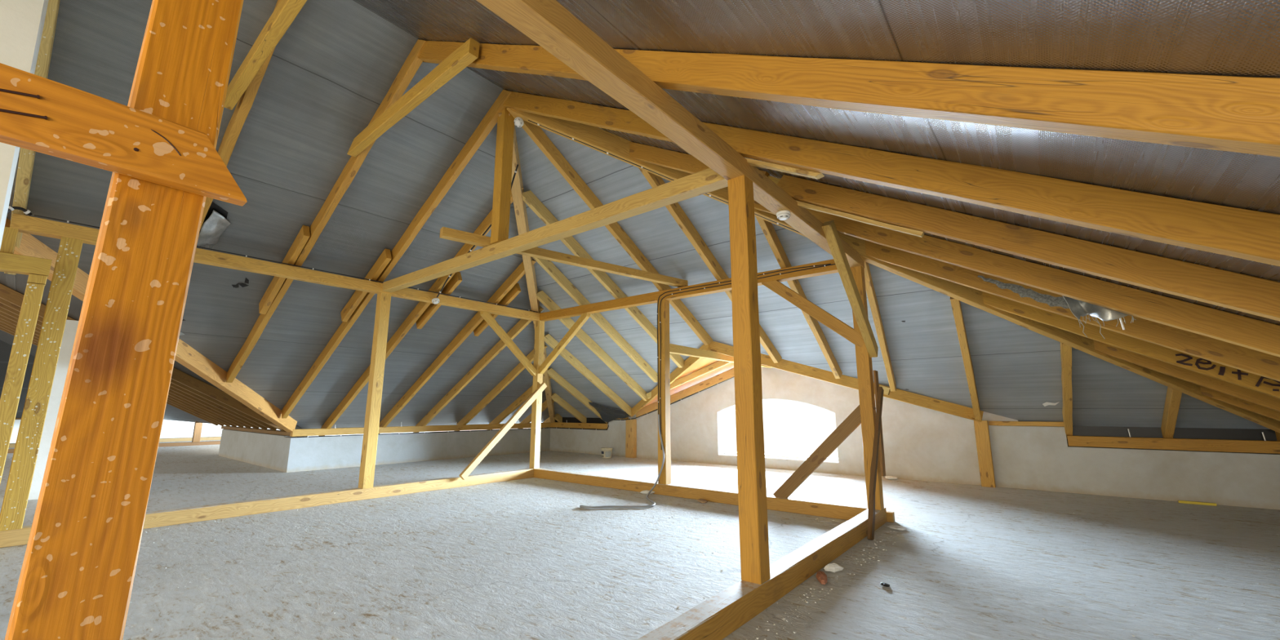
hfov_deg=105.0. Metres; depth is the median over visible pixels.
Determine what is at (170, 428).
wall
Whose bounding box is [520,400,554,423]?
rafter
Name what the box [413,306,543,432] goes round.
rafter
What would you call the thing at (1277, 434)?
rafter
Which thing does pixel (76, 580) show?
post
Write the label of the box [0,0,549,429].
ceiling
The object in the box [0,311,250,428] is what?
rafter
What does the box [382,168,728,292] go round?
tie beam
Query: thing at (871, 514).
leaning board
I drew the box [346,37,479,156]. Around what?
wooden beam
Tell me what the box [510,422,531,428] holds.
wall plate
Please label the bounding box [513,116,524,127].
smoke detector
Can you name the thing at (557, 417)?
rafter
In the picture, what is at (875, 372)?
leaning board
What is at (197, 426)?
post
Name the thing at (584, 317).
knee brace
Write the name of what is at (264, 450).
wall
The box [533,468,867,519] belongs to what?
beam
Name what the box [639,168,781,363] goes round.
rafter
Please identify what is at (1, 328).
rafter
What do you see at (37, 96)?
nail
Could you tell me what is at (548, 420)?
rafter
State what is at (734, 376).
wall plate
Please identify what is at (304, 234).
rafter splice
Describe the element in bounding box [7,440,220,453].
beam
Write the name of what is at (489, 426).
wall plate
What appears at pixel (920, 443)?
wall
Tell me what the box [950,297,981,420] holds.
rafter
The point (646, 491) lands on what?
rubble piece
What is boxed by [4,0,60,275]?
rafter
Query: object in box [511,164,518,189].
conduit
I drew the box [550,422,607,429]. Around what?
wall plate
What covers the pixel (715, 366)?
rafter
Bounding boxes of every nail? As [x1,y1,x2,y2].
[0,88,39,98]
[0,108,47,119]
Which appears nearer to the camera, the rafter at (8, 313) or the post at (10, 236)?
the post at (10, 236)
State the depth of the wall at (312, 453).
11.03 m
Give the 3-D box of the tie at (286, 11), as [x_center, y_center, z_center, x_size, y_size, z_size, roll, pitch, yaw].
[-2.886,-2.195,3.822,2.534,0.132,0.089,-9,-13,38]
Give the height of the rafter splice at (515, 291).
0.838 m
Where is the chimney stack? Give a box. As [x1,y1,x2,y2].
[27,320,79,500]
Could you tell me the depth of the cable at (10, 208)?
4.54 m
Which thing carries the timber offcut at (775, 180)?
attached to the rafter at (1255, 295)
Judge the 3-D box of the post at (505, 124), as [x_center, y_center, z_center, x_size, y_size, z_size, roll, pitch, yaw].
[-1.552,-1.642,5.565,0.142,1.630,0.142,-8,-13,38]
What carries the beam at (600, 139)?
on the wall plate at (1160, 443)
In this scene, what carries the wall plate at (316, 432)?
on the wall at (312, 453)
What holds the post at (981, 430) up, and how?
on the floor
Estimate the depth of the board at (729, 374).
11.39 m
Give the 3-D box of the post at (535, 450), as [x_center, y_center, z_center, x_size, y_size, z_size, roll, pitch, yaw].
[-1.898,1.346,9.070,0.132,2.684,0.132,-8,-13,38]
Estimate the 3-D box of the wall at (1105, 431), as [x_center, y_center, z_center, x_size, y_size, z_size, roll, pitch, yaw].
[3.164,2.242,10.112,15.330,0.316,0.180,-8,-13,38]
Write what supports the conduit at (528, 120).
attached to the beam at (600, 139)
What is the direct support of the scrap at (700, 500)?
on the floor
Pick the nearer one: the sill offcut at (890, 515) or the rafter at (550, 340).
the sill offcut at (890, 515)
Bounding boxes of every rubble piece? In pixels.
[640,489,654,493]
[823,563,843,573]
[887,525,906,530]
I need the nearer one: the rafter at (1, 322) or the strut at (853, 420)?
the strut at (853, 420)
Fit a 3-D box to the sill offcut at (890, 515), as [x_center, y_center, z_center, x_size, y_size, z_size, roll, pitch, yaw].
[2.667,2.144,5.372,0.200,0.100,0.076,-8,-13,38]
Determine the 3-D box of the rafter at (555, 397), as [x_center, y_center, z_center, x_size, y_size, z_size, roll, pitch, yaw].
[-1.813,2.558,13.428,0.078,1.071,1.767,-8,-13,37]
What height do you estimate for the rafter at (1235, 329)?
3.220 m
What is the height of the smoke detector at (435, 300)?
0.088 m
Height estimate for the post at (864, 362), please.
2.684 m
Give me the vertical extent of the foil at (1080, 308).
0.414 m
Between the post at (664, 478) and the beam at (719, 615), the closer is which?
the beam at (719, 615)
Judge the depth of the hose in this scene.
6.25 m
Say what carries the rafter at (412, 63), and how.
attached to the ceiling at (328, 75)
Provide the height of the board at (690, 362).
1.364 m
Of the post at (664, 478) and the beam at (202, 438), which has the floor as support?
the beam at (202, 438)
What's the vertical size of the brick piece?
0.056 m
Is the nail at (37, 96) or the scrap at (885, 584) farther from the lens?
the scrap at (885, 584)
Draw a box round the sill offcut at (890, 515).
[886,511,894,522]
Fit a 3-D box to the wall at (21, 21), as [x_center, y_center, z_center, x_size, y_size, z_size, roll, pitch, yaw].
[-3.981,-0.486,1.835,0.350,4.000,2.050,-8,-13,38]
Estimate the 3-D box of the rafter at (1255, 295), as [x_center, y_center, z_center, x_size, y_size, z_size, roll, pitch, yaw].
[3.039,-0.197,2.686,4.770,2.700,0.091,-8,-13,39]
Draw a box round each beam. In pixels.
[0,252,52,277]
[0,468,533,547]
[4,217,297,432]
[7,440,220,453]
[8,436,221,448]
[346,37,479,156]
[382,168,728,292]
[498,112,555,423]
[510,107,1279,432]
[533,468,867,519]
[636,507,887,639]
[669,343,773,368]
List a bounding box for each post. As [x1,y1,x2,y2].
[0,226,18,253]
[0,236,83,531]
[0,282,44,484]
[4,0,243,639]
[191,421,202,442]
[358,293,391,488]
[490,107,514,244]
[528,320,544,468]
[625,419,636,457]
[657,299,671,484]
[727,174,770,584]
[850,266,884,510]
[973,420,995,487]
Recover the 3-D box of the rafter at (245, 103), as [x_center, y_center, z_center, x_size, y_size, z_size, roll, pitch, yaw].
[-4.524,-1.385,5.174,4.666,2.617,0.082,-8,-13,38]
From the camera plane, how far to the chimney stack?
6.77 m
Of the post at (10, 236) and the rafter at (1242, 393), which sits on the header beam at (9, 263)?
the post at (10, 236)
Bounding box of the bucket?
[600,447,613,457]
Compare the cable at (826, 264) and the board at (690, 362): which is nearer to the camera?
the cable at (826, 264)
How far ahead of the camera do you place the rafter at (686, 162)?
5.22 m
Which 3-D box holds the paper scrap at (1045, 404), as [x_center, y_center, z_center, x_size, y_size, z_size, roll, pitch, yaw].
[5.954,1.221,7.113,0.190,0.064,0.110,-8,-13,38]
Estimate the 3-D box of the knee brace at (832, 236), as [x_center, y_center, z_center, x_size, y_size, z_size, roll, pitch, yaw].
[2.217,-0.274,5.125,0.088,1.227,1.416,-8,-13,38]
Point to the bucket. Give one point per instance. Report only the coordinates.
(606, 452)
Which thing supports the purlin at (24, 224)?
on the post at (369, 449)
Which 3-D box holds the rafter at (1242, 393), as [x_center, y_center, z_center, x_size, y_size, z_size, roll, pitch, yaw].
[6.260,0.764,5.046,2.909,1.653,0.092,-7,-13,36]
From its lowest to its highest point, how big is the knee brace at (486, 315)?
1.127 m
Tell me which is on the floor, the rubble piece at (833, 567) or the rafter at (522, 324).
the rubble piece at (833, 567)
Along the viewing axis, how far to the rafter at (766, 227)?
6.63 m
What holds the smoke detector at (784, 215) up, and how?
attached to the purlin at (548, 24)
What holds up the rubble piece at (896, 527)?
on the floor
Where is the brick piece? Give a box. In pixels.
[816,570,827,584]
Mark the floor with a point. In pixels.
(1084, 597)
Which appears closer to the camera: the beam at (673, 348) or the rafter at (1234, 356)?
the rafter at (1234, 356)
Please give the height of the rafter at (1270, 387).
2.151 m
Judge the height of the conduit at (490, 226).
1.123 m
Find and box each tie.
[223,0,306,110]
[440,226,688,287]
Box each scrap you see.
[697,498,707,503]
[880,582,889,586]
[884,475,897,479]
[1042,401,1059,406]
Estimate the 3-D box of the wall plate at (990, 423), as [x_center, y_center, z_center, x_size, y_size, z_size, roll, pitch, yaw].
[5.995,1.614,7.642,0.930,0.072,0.102,-8,-13,38]
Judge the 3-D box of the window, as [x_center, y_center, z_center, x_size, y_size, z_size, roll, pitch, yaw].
[2.844,2.270,10.279,2.580,1.210,0.300,-8,-13,38]
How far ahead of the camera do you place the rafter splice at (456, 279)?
8.04 m
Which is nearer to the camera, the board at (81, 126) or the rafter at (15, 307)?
the board at (81, 126)
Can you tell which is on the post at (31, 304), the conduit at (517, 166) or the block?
the block
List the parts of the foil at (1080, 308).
plastic strip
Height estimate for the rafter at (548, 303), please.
1.937 m
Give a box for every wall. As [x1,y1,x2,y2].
[0,0,48,248]
[9,418,252,443]
[218,427,419,471]
[280,427,550,472]
[546,417,1276,453]
[549,367,1279,510]
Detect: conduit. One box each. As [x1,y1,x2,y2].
[436,224,491,297]
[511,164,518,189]
[528,120,800,233]
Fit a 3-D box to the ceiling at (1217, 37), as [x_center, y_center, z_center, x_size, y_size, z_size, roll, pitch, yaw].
[1.703,-0.960,3.251,7.619,4.200,14.253,-8,-13,38]
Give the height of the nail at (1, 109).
0.030 m
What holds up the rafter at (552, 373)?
attached to the ceiling at (540, 176)
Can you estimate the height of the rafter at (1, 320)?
3.336 m
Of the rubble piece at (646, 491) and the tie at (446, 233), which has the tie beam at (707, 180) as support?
the tie at (446, 233)
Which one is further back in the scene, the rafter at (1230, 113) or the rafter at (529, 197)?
the rafter at (529, 197)
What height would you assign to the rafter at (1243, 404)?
1.138 m
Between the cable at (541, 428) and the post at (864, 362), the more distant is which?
the cable at (541, 428)
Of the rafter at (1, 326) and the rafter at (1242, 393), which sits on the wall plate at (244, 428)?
the rafter at (1, 326)
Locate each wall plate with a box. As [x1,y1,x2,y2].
[221,426,290,435]
[289,427,364,436]
[378,423,505,433]
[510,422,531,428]
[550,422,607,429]
[552,376,734,430]
[988,421,1064,426]
[1066,435,1279,453]
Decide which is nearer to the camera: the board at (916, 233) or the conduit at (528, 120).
the board at (916, 233)
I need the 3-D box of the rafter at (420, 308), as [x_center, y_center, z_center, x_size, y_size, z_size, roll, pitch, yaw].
[-4.135,0.296,8.443,6.588,3.713,0.082,-8,-13,39]
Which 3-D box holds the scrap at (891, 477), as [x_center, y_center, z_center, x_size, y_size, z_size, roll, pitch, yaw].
[4.357,2.736,8.507,0.142,0.071,0.250,3,-11,-18]
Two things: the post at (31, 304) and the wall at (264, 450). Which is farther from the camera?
the wall at (264, 450)
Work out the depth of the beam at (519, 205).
7.41 m
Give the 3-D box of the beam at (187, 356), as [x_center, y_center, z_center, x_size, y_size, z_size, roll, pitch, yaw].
[-6.289,-0.505,5.356,0.133,3.798,9.344,1,-10,-6]
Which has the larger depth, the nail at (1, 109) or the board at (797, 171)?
the board at (797, 171)
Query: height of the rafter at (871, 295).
1.583 m
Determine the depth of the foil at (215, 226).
5.57 m
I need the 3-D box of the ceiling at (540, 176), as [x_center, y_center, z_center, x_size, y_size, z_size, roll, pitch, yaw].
[-0.534,0.279,10.511,3.130,4.057,10.394,1,-10,-6]
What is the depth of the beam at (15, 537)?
5.95 m
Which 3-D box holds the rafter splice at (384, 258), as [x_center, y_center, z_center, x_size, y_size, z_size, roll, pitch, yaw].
[-4.028,-0.485,7.189,1.435,0.892,0.071,-8,-13,38]
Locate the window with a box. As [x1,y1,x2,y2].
[719,399,838,462]
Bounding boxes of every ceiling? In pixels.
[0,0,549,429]
[352,0,1279,325]
[514,118,703,417]
[540,127,1270,429]
[644,358,733,406]
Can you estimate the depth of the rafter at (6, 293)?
8.88 m
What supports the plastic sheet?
attached to the rafter at (552, 373)
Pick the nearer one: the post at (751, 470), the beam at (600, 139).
the post at (751, 470)
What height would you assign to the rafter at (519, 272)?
3.138 m
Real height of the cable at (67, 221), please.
0.021 m
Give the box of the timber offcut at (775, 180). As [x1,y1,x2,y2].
[768,175,780,184]
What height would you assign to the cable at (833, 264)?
2.290 m
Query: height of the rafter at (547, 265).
2.074 m
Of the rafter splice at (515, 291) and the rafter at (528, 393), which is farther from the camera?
the rafter at (528, 393)
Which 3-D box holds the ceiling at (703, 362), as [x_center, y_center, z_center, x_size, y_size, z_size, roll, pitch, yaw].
[0.571,1.429,10.820,4.060,1.388,2.933,-8,-13,38]
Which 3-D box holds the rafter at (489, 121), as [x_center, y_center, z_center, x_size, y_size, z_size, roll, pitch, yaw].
[-4.022,-0.411,7.320,6.765,3.766,0.080,-8,-13,39]
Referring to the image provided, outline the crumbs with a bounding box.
[129,478,1279,639]
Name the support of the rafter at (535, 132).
attached to the ceiling at (1017, 369)
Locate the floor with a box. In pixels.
[0,435,1279,639]
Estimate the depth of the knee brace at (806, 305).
5.92 m
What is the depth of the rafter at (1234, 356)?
4.34 m
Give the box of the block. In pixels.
[26,273,47,285]
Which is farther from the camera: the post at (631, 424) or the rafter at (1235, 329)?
the post at (631, 424)
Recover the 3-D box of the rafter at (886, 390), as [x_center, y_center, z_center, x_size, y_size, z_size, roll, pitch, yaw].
[3.062,0.888,8.781,2.535,0.943,0.083,-8,-13,38]
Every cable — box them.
[7,206,31,215]
[34,214,537,312]
[297,427,548,437]
[657,263,831,414]
[659,263,835,449]
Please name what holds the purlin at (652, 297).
on the post at (664, 478)
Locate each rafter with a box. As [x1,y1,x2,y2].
[0,283,285,431]
[0,297,276,431]
[0,302,267,430]
[0,306,258,429]
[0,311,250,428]
[0,315,244,427]
[0,318,236,427]
[0,321,230,426]
[0,324,224,426]
[0,327,217,426]
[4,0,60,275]
[200,0,279,229]
[226,39,426,382]
[281,89,511,417]
[320,186,524,435]
[378,259,536,427]
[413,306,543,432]
[417,40,1279,156]
[456,344,547,431]
[487,375,551,430]
[502,90,1279,266]
[506,107,713,345]
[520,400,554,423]
[521,190,684,368]
[533,246,657,382]
[536,290,647,400]
[542,417,550,422]
[543,333,631,416]
[547,368,607,423]
[551,393,586,422]
[554,413,562,422]
[629,142,769,177]
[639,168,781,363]
[646,360,730,399]
[753,200,1279,357]
[755,217,842,378]
[777,174,1279,321]
[864,240,1279,381]
[864,261,896,391]
[879,385,890,395]
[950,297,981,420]
[982,291,1279,398]
[1060,342,1072,438]
[1093,339,1279,412]
[1160,386,1182,438]
[1200,385,1279,421]
[1275,431,1279,440]
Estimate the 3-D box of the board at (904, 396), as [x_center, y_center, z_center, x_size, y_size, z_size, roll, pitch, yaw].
[3.290,0.981,8.129,4.276,1.368,0.053,-1,-10,8]
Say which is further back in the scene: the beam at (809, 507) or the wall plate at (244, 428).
the wall plate at (244, 428)
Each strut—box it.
[458,382,546,479]
[773,404,875,498]
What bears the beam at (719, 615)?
on the floor
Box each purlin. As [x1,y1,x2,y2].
[9,213,544,321]
[476,0,864,268]
[539,258,838,321]
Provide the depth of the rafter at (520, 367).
11.54 m
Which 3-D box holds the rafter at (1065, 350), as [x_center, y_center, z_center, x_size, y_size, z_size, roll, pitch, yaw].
[5.897,1.127,6.771,0.094,1.540,2.614,-8,-13,37]
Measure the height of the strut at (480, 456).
1.562 m
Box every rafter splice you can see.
[258,225,310,314]
[340,248,391,321]
[415,271,462,328]
[473,283,520,336]
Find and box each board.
[0,62,247,206]
[631,344,711,416]
[635,368,734,417]
[707,341,983,422]
[744,157,824,179]
[795,200,924,237]
[866,386,884,540]
[873,370,885,475]
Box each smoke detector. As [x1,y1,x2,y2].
[431,297,439,304]
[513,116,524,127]
[776,209,790,220]
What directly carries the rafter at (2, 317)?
attached to the ceiling at (328, 75)
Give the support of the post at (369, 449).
on the beam at (15, 537)
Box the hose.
[579,414,664,508]
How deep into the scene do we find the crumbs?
4.16 m
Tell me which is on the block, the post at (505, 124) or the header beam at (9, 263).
the header beam at (9, 263)
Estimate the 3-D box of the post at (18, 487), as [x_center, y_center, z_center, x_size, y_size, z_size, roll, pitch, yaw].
[-5.589,0.531,4.592,0.145,2.684,0.143,-8,-13,38]
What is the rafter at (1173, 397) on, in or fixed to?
attached to the ceiling at (1017, 369)
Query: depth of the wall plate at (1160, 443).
6.57 m
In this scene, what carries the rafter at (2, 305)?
attached to the ceiling at (328, 75)
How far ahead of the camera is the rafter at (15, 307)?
9.42 m
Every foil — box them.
[196,209,230,248]
[1062,295,1137,339]
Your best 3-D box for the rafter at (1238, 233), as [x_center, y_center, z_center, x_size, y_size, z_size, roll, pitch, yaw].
[1.319,-0.936,2.998,7.662,4.259,0.094,-8,-13,38]
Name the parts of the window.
sill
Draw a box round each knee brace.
[480,311,537,375]
[537,312,590,373]
[761,280,864,347]
[822,220,878,357]
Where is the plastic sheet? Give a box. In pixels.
[589,402,630,422]
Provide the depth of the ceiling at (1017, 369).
6.71 m
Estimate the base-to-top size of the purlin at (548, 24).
0.144 m
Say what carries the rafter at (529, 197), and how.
attached to the ceiling at (540, 176)
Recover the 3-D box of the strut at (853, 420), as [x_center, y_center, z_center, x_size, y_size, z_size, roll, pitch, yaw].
[2.120,1.549,5.712,1.239,1.228,0.061,-8,-13,38]

